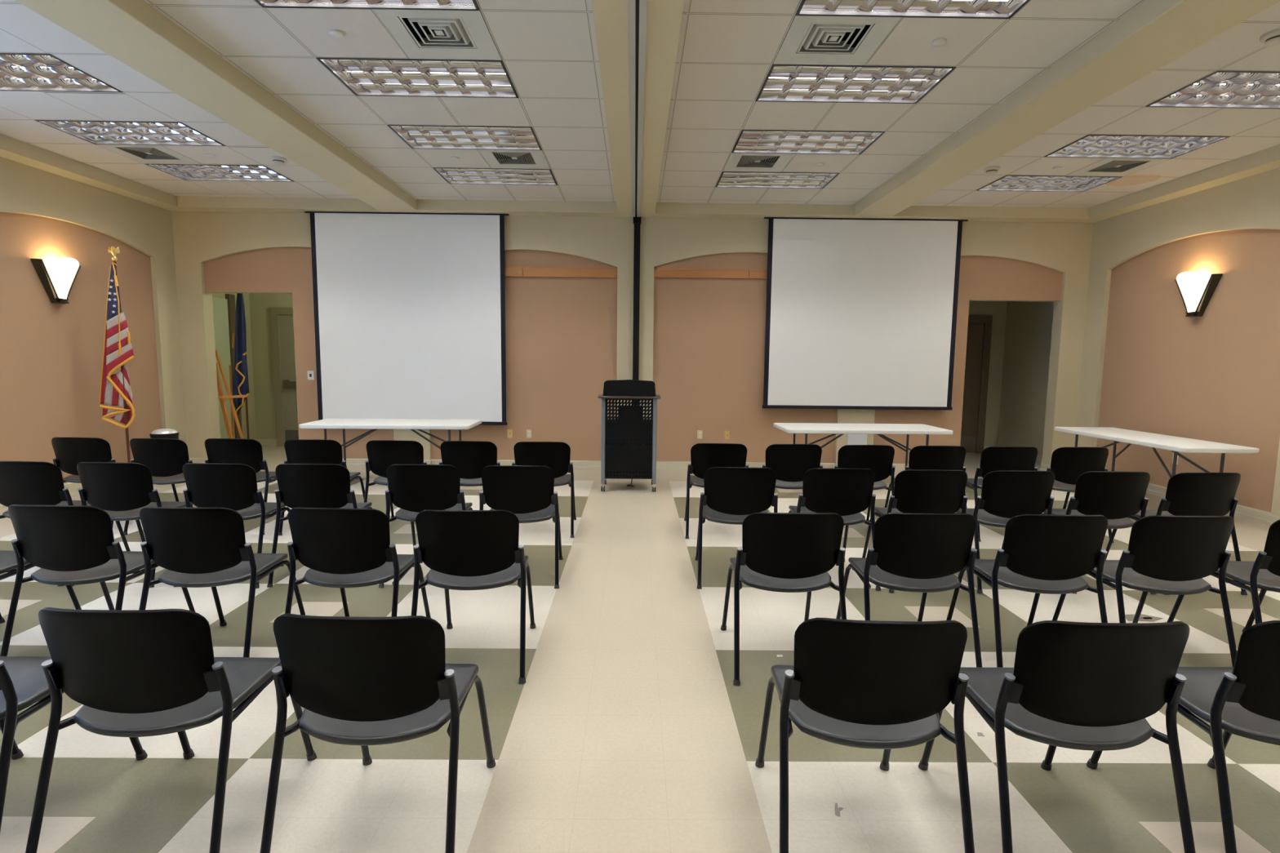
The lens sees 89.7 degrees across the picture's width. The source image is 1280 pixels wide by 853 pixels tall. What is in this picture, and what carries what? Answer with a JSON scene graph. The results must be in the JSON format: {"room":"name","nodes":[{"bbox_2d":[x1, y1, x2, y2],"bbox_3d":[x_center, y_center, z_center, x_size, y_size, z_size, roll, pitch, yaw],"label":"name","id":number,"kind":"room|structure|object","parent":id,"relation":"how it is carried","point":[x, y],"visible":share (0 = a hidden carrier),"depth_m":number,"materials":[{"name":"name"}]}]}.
{"room":"conference room","nodes":[
{"label":"conference room","id":0,"kind":"room"},
{"bbox_2d":[0,156,186,483],"bbox_3d":[-6.049,-0.601,2.858,0.200,3.420,11.100,1,6,0],"label":"wall","id":1,"kind":"structure","parent":0,"point":[51,353],"depth_m":6.89,"materials":[{"name":"paint"}]},
{"bbox_2d":[30,257,80,303],"bbox_3d":[-5.935,-1.501,6.625,0.188,0.463,0.507,1,6,0],"label":"wall sconce","id":2,"kind":"object","parent":1,"relation":"attached to","point":[58,275],"visible":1,"depth_m":6.55,"materials":[{"name":"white glass"}]},
{"bbox_2d":[212,293,293,439],"bbox_3d":[-4.798,-0.945,9.487,2.850,2.750,1.760,1,6,0],"label":"wall","id":3,"kind":"structure","parent":0,"point":[260,398],"depth_m":10.32,"materials":[{"name":"beige paint"}]},
{"bbox_2d":[212,293,242,438],"bbox_3d":[-6.193,-0.753,9.291,0.060,2.380,1.230,1,6,0],"label":"door","id":4,"kind":"structure","parent":3,"relation":"in","point":[224,309],"depth_m":9.63,"materials":[{"name":"green"}]},
{"bbox_2d":[270,306,298,446],"bbox_3d":[-5.292,-0.781,10.348,1.180,2.235,0.075,1,6,0],"label":"door","id":5,"kind":"structure","parent":3,"relation":"in","point":[282,317],"depth_m":10.34,"materials":[{"name":"brown paint"}]},
{"bbox_2d":[171,211,1093,465],"bbox_3d":[-0.077,-1.130,8.523,11.830,3.420,0.190,1,6,0],"label":"wall","id":6,"kind":"structure","parent":0,"point":[702,340],"depth_m":8.45,"materials":[{"name":"paint"}]},
{"bbox_2d":[304,211,509,425],"bbox_3d":[-2.966,-1.368,8.300,2.575,2.689,0.040,1,6,0],"label":"projection screen","id":7,"kind":"object","parent":6,"relation":"hanging from","point":[409,308],"visible":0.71,"depth_m":8.29,"materials":[{"name":"white fabric"}]},
{"bbox_2d":[504,266,617,277],"bbox_3d":[-1.525,-2.010,8.357,2.455,0.125,0.044,1,6,0],"label":"rail","id":8,"kind":"object","parent":6,"relation":"attached to","point":[509,271],"visible":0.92,"depth_m":8.35,"materials":[{"name":"brown wood"}]},
{"bbox_2d":[189,457,1050,471],"bbox_3d":[-0.097,0.516,8.686,11.815,0.111,0.209,1,6,0],"label":"baseboard","id":9,"kind":"structure","parent":6,"relation":"attached to","point":[580,464],"depth_m":8.64,"materials":[{"name":"beige plastic"}]},
{"bbox_2d":[654,267,767,279],"bbox_3d":[1.413,-1.989,8.381,2.450,0.120,0.044,1,6,0],"label":"rail","id":10,"kind":"object","parent":6,"relation":"attached to","point":[659,272],"visible":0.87,"depth_m":8.37,"materials":[{"name":"brown wood"}]},
{"bbox_2d":[846,434,867,444],"bbox_3d":[2.892,0.228,8.582,0.265,0.510,0.020,1,6,0],"label":"wall panel","id":11,"kind":"object","parent":6,"relation":"attached to","point":[852,439],"visible":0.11,"depth_m":8.57,"materials":[{"name":"white"}]},
{"bbox_2d":[762,217,968,409],"bbox_3d":[2.868,-1.438,8.337,2.600,2.434,0.040,1,6,0],"label":"projection screen","id":12,"kind":"object","parent":6,"relation":"hanging from","point":[861,313],"visible":1,"depth_m":8.33,"materials":[{"name":"white fabric"}]},
{"bbox_2d":[0,446,1279,852],"bbox_3d":[-0.045,1.055,4.082,12.800,0.001,13.300,1,6,0],"label":"floor","id":13,"kind":"structure","parent":0,"point":[628,729],"depth_m":2.46,"materials":[{"name":"tile"}]},
{"bbox_2d":[0,550,81,623],"bbox_3d":[-3.270,0.715,3.191,0.547,0.801,0.636,1,6,0],"label":"chair","id":14,"kind":"object","parent":13,"relation":"on","point":[8,563],"visible":0.32,"depth_m":3.23,"materials":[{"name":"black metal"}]},
{"bbox_2d":[0,461,130,586],"bbox_3d":[-3.937,0.586,4.354,0.547,0.801,0.636,1,6,0],"label":"chair","id":15,"kind":"object","parent":13,"relation":"on","point":[21,482],"visible":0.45,"depth_m":4.10,"materials":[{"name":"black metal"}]},
{"bbox_2d":[0,656,147,831],"bbox_3d":[-2.046,0.851,2.018,0.547,0.801,0.636,1,6,0],"label":"chair","id":16,"kind":"object","parent":13,"relation":"on","point":[24,683],"visible":0.53,"depth_m":1.95,"materials":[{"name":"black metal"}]},
{"bbox_2d":[51,437,115,527],"bbox_3d":[-4.597,0.456,5.532,0.547,0.801,0.636,1,6,0],"label":"chair","id":17,"kind":"object","parent":13,"relation":"on","point":[68,451],"visible":0.5,"depth_m":5.27,"materials":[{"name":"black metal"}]},
{"bbox_2d":[0,504,195,656],"bbox_3d":[-2.662,0.721,3.199,0.547,0.801,0.636,1,6,1],"label":"chair","id":18,"kind":"object","parent":13,"relation":"on","point":[69,544],"visible":0.89,"depth_m":2.97,"materials":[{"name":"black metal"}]},
{"bbox_2d":[98,246,135,462],"bbox_3d":[-5.640,-0.623,6.991,0.310,2.612,0.340,1,6,0],"label":"flag","id":19,"kind":"object","parent":13,"relation":"on","point":[117,349],"visible":0.98,"depth_m":6.93,"materials":[{"name":"multicoloured fabric"}]},
{"bbox_2d":[71,462,193,587],"bbox_3d":[-3.355,0.593,4.350,0.547,0.801,0.636,1,6,1],"label":"chair","id":20,"kind":"object","parent":13,"relation":"on","point":[121,490],"visible":0.69,"depth_m":4.11,"materials":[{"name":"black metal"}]},
{"bbox_2d":[123,438,192,535],"bbox_3d":[-3.944,0.465,5.518,0.547,0.801,0.636,1,6,1],"label":"chair","id":21,"kind":"object","parent":13,"relation":"on","point":[166,458],"visible":0.7,"depth_m":5.27,"materials":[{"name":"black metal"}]},
{"bbox_2d":[149,428,178,484],"bbox_3d":[-5.437,0.338,7.385,0.270,0.624,0.270,1,6,0],"label":"trash can","id":22,"kind":"object","parent":13,"relation":"on","point":[162,433],"visible":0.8,"depth_m":7.28,"materials":[{"name":"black metal"}]},
{"bbox_2d":[25,607,316,852],"bbox_3d":[-1.431,0.857,2.029,0.547,0.801,0.636,1,6,0],"label":"chair","id":23,"kind":"object","parent":13,"relation":"on","point":[133,673],"visible":0.98,"depth_m":1.80,"materials":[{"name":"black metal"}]},
{"bbox_2d":[138,506,305,657],"bbox_3d":[-2.052,0.729,3.186,0.547,0.801,0.636,1,6,0],"label":"chair","id":24,"kind":"object","parent":13,"relation":"on","point":[197,547],"visible":0.97,"depth_m":2.95,"materials":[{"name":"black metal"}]},
{"bbox_2d":[215,349,246,438],"bbox_3d":[-5.727,-0.226,9.106,0.350,1.707,0.390,1,6,0],"label":"easel","id":25,"kind":"object","parent":13,"relation":"on","point":[230,434],"visible":0.56,"depth_m":9.00,"materials":[{"name":"brown wood"}]},
{"bbox_2d":[173,462,290,588],"bbox_3d":[-2.686,0.600,4.356,0.547,0.801,0.636,1,6,1],"label":"chair","id":26,"kind":"object","parent":13,"relation":"on","point":[233,486],"visible":0.64,"depth_m":4.11,"materials":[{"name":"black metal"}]},
{"bbox_2d":[204,438,276,534],"bbox_3d":[-3.363,0.466,5.563,0.547,0.801,0.636,1,6,0],"label":"chair","id":27,"kind":"object","parent":13,"relation":"on","point":[249,452],"visible":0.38,"depth_m":5.30,"materials":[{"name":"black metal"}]},
{"bbox_2d":[231,293,249,439],"bbox_3d":[-5.692,-0.836,9.271,0.280,2.560,0.280,-1,6,-13],"label":"flag","id":28,"kind":"object","parent":13,"relation":"on","point":[240,383],"visible":0.9,"depth_m":9.18,"materials":[{"name":"blue fabric"}]},
{"bbox_2d":[266,463,372,587],"bbox_3d":[-2.110,0.604,4.377,0.547,0.801,0.636,0,6,-1],"label":"chair","id":29,"kind":"object","parent":13,"relation":"on","point":[300,485],"visible":0.69,"depth_m":4.13,"materials":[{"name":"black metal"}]},
{"bbox_2d":[278,439,364,535],"bbox_3d":[-2.704,0.473,5.558,0.547,0.801,0.636,1,6,-1],"label":"chair","id":30,"kind":"object","parent":13,"relation":"on","point":[297,451],"visible":0.44,"depth_m":5.29,"materials":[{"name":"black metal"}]},
{"bbox_2d":[279,506,431,657],"bbox_3d":[-1.383,0.734,3.201,0.547,0.801,0.636,1,6,1],"label":"chair","id":31,"kind":"object","parent":13,"relation":"on","point":[341,548],"visible":0.93,"depth_m":2.97,"materials":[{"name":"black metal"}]},
{"bbox_2d":[259,613,495,852],"bbox_3d":[-0.767,0.867,2.001,0.547,0.801,0.636,1,6,1],"label":"chair","id":32,"kind":"object","parent":13,"relation":"on","point":[362,682],"visible":1,"depth_m":1.77,"materials":[{"name":"black plastic"}]},
{"bbox_2d":[298,418,481,462],"bbox_3d":[-2.812,0.309,7.412,1.840,0.730,0.740,0,6,-2],"label":"folding table","id":33,"kind":"object","parent":13,"relation":"on","point":[373,424],"visible":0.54,"depth_m":7.21,"materials":[{"name":"white plastic"}]},
{"bbox_2d":[364,440,426,517],"bbox_3d":[-2.027,0.481,5.554,0.547,0.801,0.636,1,6,0],"label":"chair","id":34,"kind":"object","parent":13,"relation":"on","point":[381,454],"visible":0.57,"depth_m":5.29,"materials":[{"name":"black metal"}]},
{"bbox_2d":[378,464,472,587],"bbox_3d":[-1.408,0.609,4.399,0.547,0.801,0.636,0,6,-2],"label":"chair","id":35,"kind":"object","parent":13,"relation":"on","point":[414,489],"visible":0.77,"depth_m":4.15,"materials":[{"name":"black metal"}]},
{"bbox_2d":[439,440,500,486],"bbox_3d":[-1.422,0.486,5.569,0.547,0.801,0.636,1,6,0],"label":"chair","id":36,"kind":"object","parent":13,"relation":"on","point":[469,458],"visible":0.51,"depth_m":5.31,"materials":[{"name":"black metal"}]},
{"bbox_2d":[411,510,536,683],"bbox_3d":[-0.800,0.742,3.189,0.547,0.801,0.636,0,6,-2],"label":"chair","id":37,"kind":"object","parent":13,"relation":"on","point":[462,549],"visible":1,"depth_m":2.95,"materials":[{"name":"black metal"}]},
{"bbox_2d":[479,465,563,588],"bbox_3d":[-0.797,0.616,4.396,0.547,0.801,0.636,0,6,-2],"label":"chair","id":38,"kind":"object","parent":13,"relation":"on","point":[526,491],"visible":0.88,"depth_m":4.15,"materials":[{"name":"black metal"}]},
{"bbox_2d":[511,441,576,537],"bbox_3d":[-0.817,0.492,5.574,0.547,0.801,0.636,1,6,-1],"label":"chair","id":39,"kind":"object","parent":13,"relation":"on","point":[556,455],"visible":0.56,"depth_m":5.32,"materials":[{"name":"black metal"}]},
{"bbox_2d":[597,379,661,491],"bbox_3d":[-0.124,0.088,7.316,0.700,1.248,0.496,1,6,0],"label":"lectern","id":40,"kind":"object","parent":13,"relation":"on","point":[628,440],"visible":1,"depth_m":7.12,"materials":[{"name":"grey metal"}]},
{"bbox_2d":[597,394,661,399],"bbox_3d":[-0.119,-0.340,7.263,0.700,0.023,0.480,1,6,0],"label":"shelf","id":41,"kind":"object","parent":40,"relation":"attached to","point":[601,396],"depth_m":7.08,"materials":[{"name":"grey"}]},
{"bbox_2d":[632,216,640,405],"bbox_3d":[-0.053,-1.051,8.404,0.102,3.288,0.065,1,6,0],"label":"post","id":42,"kind":"object","parent":13,"relation":"on","point":[637,220],"visible":0.79,"depth_m":8.32,"materials":[{"name":"black metal"}]},
{"bbox_2d":[684,443,748,538],"bbox_3d":[0.652,0.506,5.587,0.547,0.801,0.636,1,6,0],"label":"chair","id":43,"kind":"object","parent":13,"relation":"on","point":[704,456],"visible":0.55,"depth_m":5.33,"materials":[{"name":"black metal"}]},
{"bbox_2d":[694,466,777,589],"bbox_3d":[0.649,0.628,4.421,0.547,0.801,0.636,1,6,1],"label":"chair","id":44,"kind":"object","parent":13,"relation":"on","point":[731,495],"visible":0.86,"depth_m":4.18,"materials":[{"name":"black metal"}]},
{"bbox_2d":[720,512,846,685],"bbox_3d":[0.696,0.756,3.204,0.547,0.801,0.636,0,6,-1],"label":"chair","id":45,"kind":"object","parent":13,"relation":"on","point":[780,552],"visible":1,"depth_m":2.97,"materials":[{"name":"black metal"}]},
{"bbox_2d":[762,444,822,488],"bbox_3d":[1.272,0.512,5.592,0.547,0.801,0.636,1,6,0],"label":"chair","id":46,"kind":"object","parent":13,"relation":"on","point":[789,462],"visible":0.52,"depth_m":5.34,"materials":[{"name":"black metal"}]},
{"bbox_2d":[788,467,880,591],"bbox_3d":[1.284,0.635,4.423,0.547,0.801,0.636,0,6,-1],"label":"chair","id":47,"kind":"object","parent":13,"relation":"on","point":[846,493],"visible":0.76,"depth_m":4.18,"materials":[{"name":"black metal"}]},
{"bbox_2d":[773,422,952,466],"bbox_3d":[2.552,0.358,7.538,1.860,0.720,0.760,0,6,-1],"label":"folding table","id":48,"kind":"object","parent":13,"relation":"on","point":[879,429],"visible":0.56,"depth_m":7.34,"materials":[{"name":"white plastic"}]},
{"bbox_2d":[755,617,974,852],"bbox_3d":[0.661,0.881,2.011,0.547,0.801,0.636,1,6,1],"label":"chair","id":49,"kind":"object","parent":13,"relation":"on","point":[862,684],"visible":1,"depth_m":1.77,"materials":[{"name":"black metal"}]},
{"bbox_2d":[834,444,895,521],"bbox_3d":[1.872,0.520,5.583,0.547,0.801,0.636,1,6,0],"label":"chair","id":50,"kind":"object","parent":13,"relation":"on","point":[878,459],"visible":0.44,"depth_m":5.32,"materials":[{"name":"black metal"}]},
{"bbox_2d":[835,512,982,667],"bbox_3d":[1.317,0.761,3.222,0.547,0.801,0.636,1,6,0],"label":"chair","id":51,"kind":"object","parent":13,"relation":"on","point":[914,553],"visible":0.93,"depth_m":2.99,"materials":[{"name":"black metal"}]},
{"bbox_2d":[862,469,968,592],"bbox_3d":[1.874,0.644,4.400,0.547,0.801,0.636,1,6,-1],"label":"chair","id":52,"kind":"object","parent":13,"relation":"on","point":[916,491],"visible":0.62,"depth_m":4.15,"materials":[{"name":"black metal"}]},
{"bbox_2d":[884,445,967,508],"bbox_3d":[2.466,0.526,5.588,0.547,0.801,0.636,1,6,0],"label":"chair","id":53,"kind":"object","parent":13,"relation":"on","point":[921,457],"visible":0.38,"depth_m":5.32,"materials":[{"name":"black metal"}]},
{"bbox_2d":[965,446,1037,542],"bbox_3d":[3.064,0.531,5.593,0.547,0.801,0.636,1,6,0],"label":"chair","id":54,"kind":"object","parent":13,"relation":"on","point":[993,458],"visible":0.47,"depth_m":5.33,"materials":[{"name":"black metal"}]},
{"bbox_2d":[954,470,1054,593],"bbox_3d":[2.440,0.649,4.405,0.547,0.801,0.636,0,6,-1],"label":"chair","id":55,"kind":"object","parent":13,"relation":"on","point":[1005,495],"visible":0.7,"depth_m":4.16,"materials":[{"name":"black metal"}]},
{"bbox_2d":[946,514,1107,667],"bbox_3d":[1.923,0.767,3.221,0.547,0.801,0.636,1,6,0],"label":"chair","id":56,"kind":"object","parent":13,"relation":"on","point":[1041,553],"visible":0.93,"depth_m":2.99,"materials":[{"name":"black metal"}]},
{"bbox_2d":[918,620,1195,852],"bbox_3d":[1.268,0.887,2.014,0.547,0.801,0.636,1,6,-1],"label":"chair","id":57,"kind":"object","parent":13,"relation":"on","point":[1080,686],"visible":0.94,"depth_m":1.78,"materials":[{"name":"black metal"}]},
{"bbox_2d":[1046,447,1113,542],"bbox_3d":[3.656,0.537,5.598,0.547,0.801,0.636,1,6,0],"label":"chair","id":58,"kind":"object","parent":13,"relation":"on","point":[1067,464],"visible":0.52,"depth_m":5.34,"materials":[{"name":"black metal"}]},
{"bbox_2d":[1040,471,1156,594],"bbox_3d":[3.061,0.655,4.413,0.547,0.801,0.636,1,6,0],"label":"chair","id":59,"kind":"object","parent":13,"relation":"on","point":[1116,495],"visible":0.65,"depth_m":4.17,"materials":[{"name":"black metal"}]},
{"bbox_2d":[1124,613,1163,622],"bbox_3d":[2.937,1.119,3.764,0.240,0.001,0.110,1,6,0],"label":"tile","id":60,"kind":"object","parent":13,"relation":"on","point":[1129,617],"visible":0.82,"depth_m":3.76,"materials":[{"name":"white tile"}]},
{"bbox_2d":[1052,515,1236,666],"bbox_3d":[2.510,0.773,3.228,0.547,0.801,0.636,1,6,-1],"label":"chair","id":61,"kind":"object","parent":13,"relation":"on","point":[1172,555],"visible":0.84,"depth_m":2.99,"materials":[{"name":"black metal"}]},
{"bbox_2d":[1054,426,1259,478],"bbox_3d":[5.248,0.464,6.755,0.710,0.730,1.840,1,6,0],"label":"folding table","id":62,"kind":"object","parent":13,"relation":"on","point":[1174,444],"visible":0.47,"depth_m":6.37,"materials":[{"name":"white plastic"}]},
{"bbox_2d":[1105,472,1247,595],"bbox_3d":[3.644,0.661,4.412,0.547,0.801,0.636,0,6,-1],"label":"chair","id":63,"kind":"object","parent":13,"relation":"on","point":[1187,494],"visible":0.59,"depth_m":4.16,"materials":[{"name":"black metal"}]},
{"bbox_2d":[1086,620,1279,852],"bbox_3d":[1.897,0.892,2.032,0.547,0.801,0.636,1,6,-1],"label":"chair","id":64,"kind":"object","parent":13,"relation":"on","point":[1242,700],"visible":0.78,"depth_m":1.82,"materials":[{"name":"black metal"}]},
{"bbox_2d":[1167,519,1279,632],"bbox_3d":[3.148,0.779,3.232,0.547,0.801,0.636,1,6,-1],"label":"chair","id":65,"kind":"object","parent":13,"relation":"on","point":[1264,573],"visible":0.74,"depth_m":3.05,"materials":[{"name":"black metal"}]},
{"bbox_2d":[0,0,1279,208],"bbox_3d":[-0.011,-2.232,2.627,11.420,0.001,10.890,1,6,0],"label":"ceiling","id":66,"kind":"structure","parent":0,"point":[726,51],"depth_m":4.96,"materials":[{"name":"tile"}]},
{"bbox_2d":[0,53,123,92],"bbox_3d":[-4.471,-2.548,4.497,1.219,0.154,0.610,1,6,0],"label":"ceiling light","id":67,"kind":"object","parent":66,"relation":"attached to","point":[23,72],"visible":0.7,"depth_m":4.60,"materials":[{"name":"white metal"}]},
{"bbox_2d":[35,120,226,146],"bbox_3d":[-4.480,-2.675,5.710,1.219,0.154,0.610,1,6,0],"label":"ceiling light","id":68,"kind":"object","parent":66,"relation":"attached to","point":[96,132],"visible":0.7,"depth_m":5.80,"materials":[{"name":"white"}]},
{"bbox_2d":[97,144,202,164],"bbox_3d":[-4.789,-2.718,6.316,0.610,0.102,0.610,1,6,0],"label":"ceiling vent","id":69,"kind":"object","parent":66,"relation":"in","point":[146,154],"visible":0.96,"depth_m":6.31,"materials":[{"name":"white metal"}]},
{"bbox_2d":[14,0,416,209],"bbox_3d":[-2.988,-2.244,2.594,0.495,0.232,10.872,1,6,0],"label":"ceiling beam","id":70,"kind":"structure","parent":66,"relation":"attached to","point":[134,33],"depth_m":4.38,"materials":[{"name":"paint"}]},
{"bbox_2d":[145,164,294,182],"bbox_3d":[-4.489,-2.803,6.922,1.219,0.154,0.610,1,6,0],"label":"ceiling light","id":71,"kind":"object","parent":66,"relation":"attached to","point":[184,171],"visible":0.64,"depth_m":7.01,"materials":[{"name":"white metal"}]},
{"bbox_2d":[255,0,479,10],"bbox_3d":[-1.507,-2.393,3.310,1.219,0.154,0.610,1,6,0],"label":"ceiling light","id":72,"kind":"object","parent":66,"relation":"attached to","point":[445,5],"visible":0.99,"depth_m":3.60,"materials":[{"name":"white metal"}]},
{"bbox_2d":[315,34,519,97],"bbox_3d":[-1.516,-2.520,4.523,1.219,0.154,0.610,1,6,0],"label":"ceiling light","id":73,"kind":"object","parent":66,"relation":"attached to","point":[370,77],"visible":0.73,"depth_m":4.61,"materials":[{"name":"white metal"}]},
{"bbox_2d":[373,8,502,60],"bbox_3d":[-1.207,-2.429,3.921,0.610,0.102,0.610,1,6,0],"label":"ceiling vent","id":74,"kind":"object","parent":66,"relation":"in","point":[442,34],"visible":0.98,"depth_m":3.93,"materials":[{"name":"white metal"}]},
{"bbox_2d":[387,124,542,150],"bbox_3d":[-1.525,-2.647,5.735,1.219,0.154,0.610,1,6,0],"label":"ceiling light","id":75,"kind":"object","parent":66,"relation":"attached to","point":[416,136],"visible":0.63,"depth_m":5.83,"materials":[{"name":"white metal"}]},
{"bbox_2d":[432,152,557,185],"bbox_3d":[-1.534,-2.774,6.948,1.219,0.154,0.610,1,6,0],"label":"ceiling light","id":76,"kind":"object","parent":66,"relation":"attached to","point":[451,175],"visible":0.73,"depth_m":7.04,"materials":[{"name":"white metal"}]},
{"bbox_2d":[478,149,550,168],"bbox_3d":[-1.225,-2.683,6.346,0.610,0.102,0.610,1,6,0],"label":"ceiling vent","id":77,"kind":"object","parent":66,"relation":"in","point":[517,159],"visible":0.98,"depth_m":6.37,"materials":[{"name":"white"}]},
{"bbox_2d":[591,0,684,213],"bbox_3d":[-0.006,-2.215,2.619,0.470,0.232,10.872,1,6,0],"label":"ceiling beam","id":78,"kind":"structure","parent":66,"relation":"attached to","point":[664,19],"depth_m":4.27,"materials":[{"name":"paint"}]},
{"bbox_2d":[723,152,795,172],"bbox_3d":[1.162,-2.660,6.367,0.610,0.102,0.610,1,6,0],"label":"ceiling vent","id":79,"kind":"object","parent":66,"relation":"in","point":[736,162],"visible":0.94,"depth_m":6.39,"materials":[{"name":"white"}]},
{"bbox_2d":[715,158,839,188],"bbox_3d":[1.463,-2.744,6.973,1.219,0.154,0.610,1,6,0],"label":"ceiling light","id":80,"kind":"object","parent":66,"relation":"attached to","point":[726,179],"visible":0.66,"depth_m":7.07,"materials":[{"name":"white metal"}]},
{"bbox_2d":[731,129,884,154],"bbox_3d":[1.472,-2.617,5.761,1.219,0.154,0.610,1,6,0],"label":"ceiling light","id":81,"kind":"object","parent":66,"relation":"attached to","point":[748,141],"visible":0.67,"depth_m":5.85,"materials":[{"name":"white metal"}]},
{"bbox_2d":[773,15,901,65],"bbox_3d":[1.181,-2.406,3.942,0.610,0.102,0.610,1,6,0],"label":"ceiling vent","id":82,"kind":"object","parent":66,"relation":"in","point":[808,39],"visible":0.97,"depth_m":3.95,"materials":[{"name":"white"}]},
{"bbox_2d":[755,43,955,103],"bbox_3d":[1.481,-2.490,4.548,1.219,0.154,0.610,1,6,0],"label":"ceiling light","id":83,"kind":"object","parent":66,"relation":"attached to","point":[832,83],"visible":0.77,"depth_m":4.63,"materials":[{"name":"white metal"}]},
{"bbox_2d":[795,0,1030,18],"bbox_3d":[1.490,-2.363,3.336,1.219,0.154,0.610,1,6,0],"label":"ceiling light","id":84,"kind":"object","parent":66,"relation":"attached to","point":[980,9],"visible":0.99,"depth_m":3.62,"materials":[{"name":"white metal"}]},
{"bbox_2d":[976,174,1123,191],"bbox_3d":[4.421,-2.716,6.999,1.219,0.154,0.610,1,6,0],"label":"ceiling light","id":85,"kind":"object","parent":66,"relation":"attached to","point":[1008,182],"visible":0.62,"depth_m":7.09,"materials":[{"name":"white metal"}]},
{"bbox_2d":[854,0,1279,216],"bbox_3d":[2.969,-2.186,2.645,0.480,0.232,10.872,1,6,0],"label":"beam","id":86,"kind":"structure","parent":66,"relation":"attached to","point":[1155,33],"depth_m":4.25,"materials":[{"name":"paint"}]},
{"bbox_2d":[1066,157,1170,176],"bbox_3d":[4.731,-2.625,6.398,0.610,0.102,0.610,1,6,0],"label":"ceiling vent","id":87,"kind":"object","parent":66,"relation":"in","point":[1108,166],"visible":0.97,"depth_m":6.39,"materials":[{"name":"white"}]},
{"bbox_2d":[1044,133,1230,159],"bbox_3d":[4.431,-2.588,5.786,1.219,0.154,0.610,1,6,0],"label":"ceiling light","id":88,"kind":"object","parent":66,"relation":"attached to","point":[1111,146],"visible":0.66,"depth_m":5.87,"materials":[{"name":"white metal"}]},
{"bbox_2d":[1145,70,1279,108],"bbox_3d":[4.440,-2.461,4.574,1.219,0.154,0.610,1,6,0],"label":"ceiling light","id":89,"kind":"object","parent":66,"relation":"attached to","point":[1220,88],"visible":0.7,"depth_m":4.67,"materials":[{"name":"white metal"}]},
{"bbox_2d":[1259,27,1279,46],"bbox_3d":[3.750,-2.285,3.791,0.150,0.056,0.150,1,6,0],"label":"smoke detector","id":90,"kind":"object","parent":66,"relation":"attached to","point":[1270,38],"visible":1,"depth_m":3.78,"materials":[{"name":"beige plastic"}]},
{"bbox_2d":[965,301,1053,457],"bbox_3d":[4.562,-0.853,9.568,2.670,2.750,1.760,1,6,0],"label":"wall","id":91,"kind":"structure","parent":0,"point":[1021,334],"depth_m":10.04,"materials":[{"name":"beige paint"}]},
{"bbox_2d":[960,315,992,453],"bbox_3d":[5.037,-0.678,10.437,1.200,2.230,0.075,1,6,0],"label":"door","id":92,"kind":"structure","parent":91,"relation":"in","point":[980,326],"depth_m":10.44,"materials":[{"name":"brown wood"}]},
{"bbox_2d":[1076,167,1279,515],"bbox_3d":[5.907,-0.484,2.960,0.055,3.420,11.100,1,6,0],"label":"wall","id":93,"kind":"structure","parent":0,"point":[1148,366],"depth_m":6.89,"materials":[{"name":"paint"}]},
{"bbox_2d":[0,133,1279,222],"bbox_3d":[-0.017,-2.227,2.733,11.870,0.232,11.100,1,6,0],"label":"trim","id":94,"kind":"structure","parent":93,"relation":"attached to","point":[11,148],"depth_m":8.01,"materials":[{"name":"paint"}]},
{"bbox_2d":[1174,271,1222,317],"bbox_3d":[5.818,-1.393,6.796,0.188,0.463,0.507,1,6,0],"label":"wall sconce","id":95,"kind":"object","parent":93,"relation":"attached to","point":[1196,289],"visible":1,"depth_m":6.72,"materials":[{"name":"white glass"}]},
{"bbox_2d":[1146,483,1279,526],"bbox_3d":[5.880,1.161,3.132,0.074,0.111,11.100,1,6,0],"label":"baseboard","id":96,"kind":"structure","parent":93,"relation":"attached to","point":[1248,513],"depth_m":6.22,"materials":[{"name":"beige plastic"}]},
{"label":"wall","id":97,"kind":"structure","parent":0,"visible":0},
{"bbox_2d":[627,0,647,217],"bbox_3d":[-0.009,-2.127,2.738,0.102,0.057,11.090,1,6,0],"label":"trim","id":98,"kind":"structure","parent":97,"relation":"attached to","point":[637,9],"depth_m":4.28,"materials":[{"name":"beige paint"}]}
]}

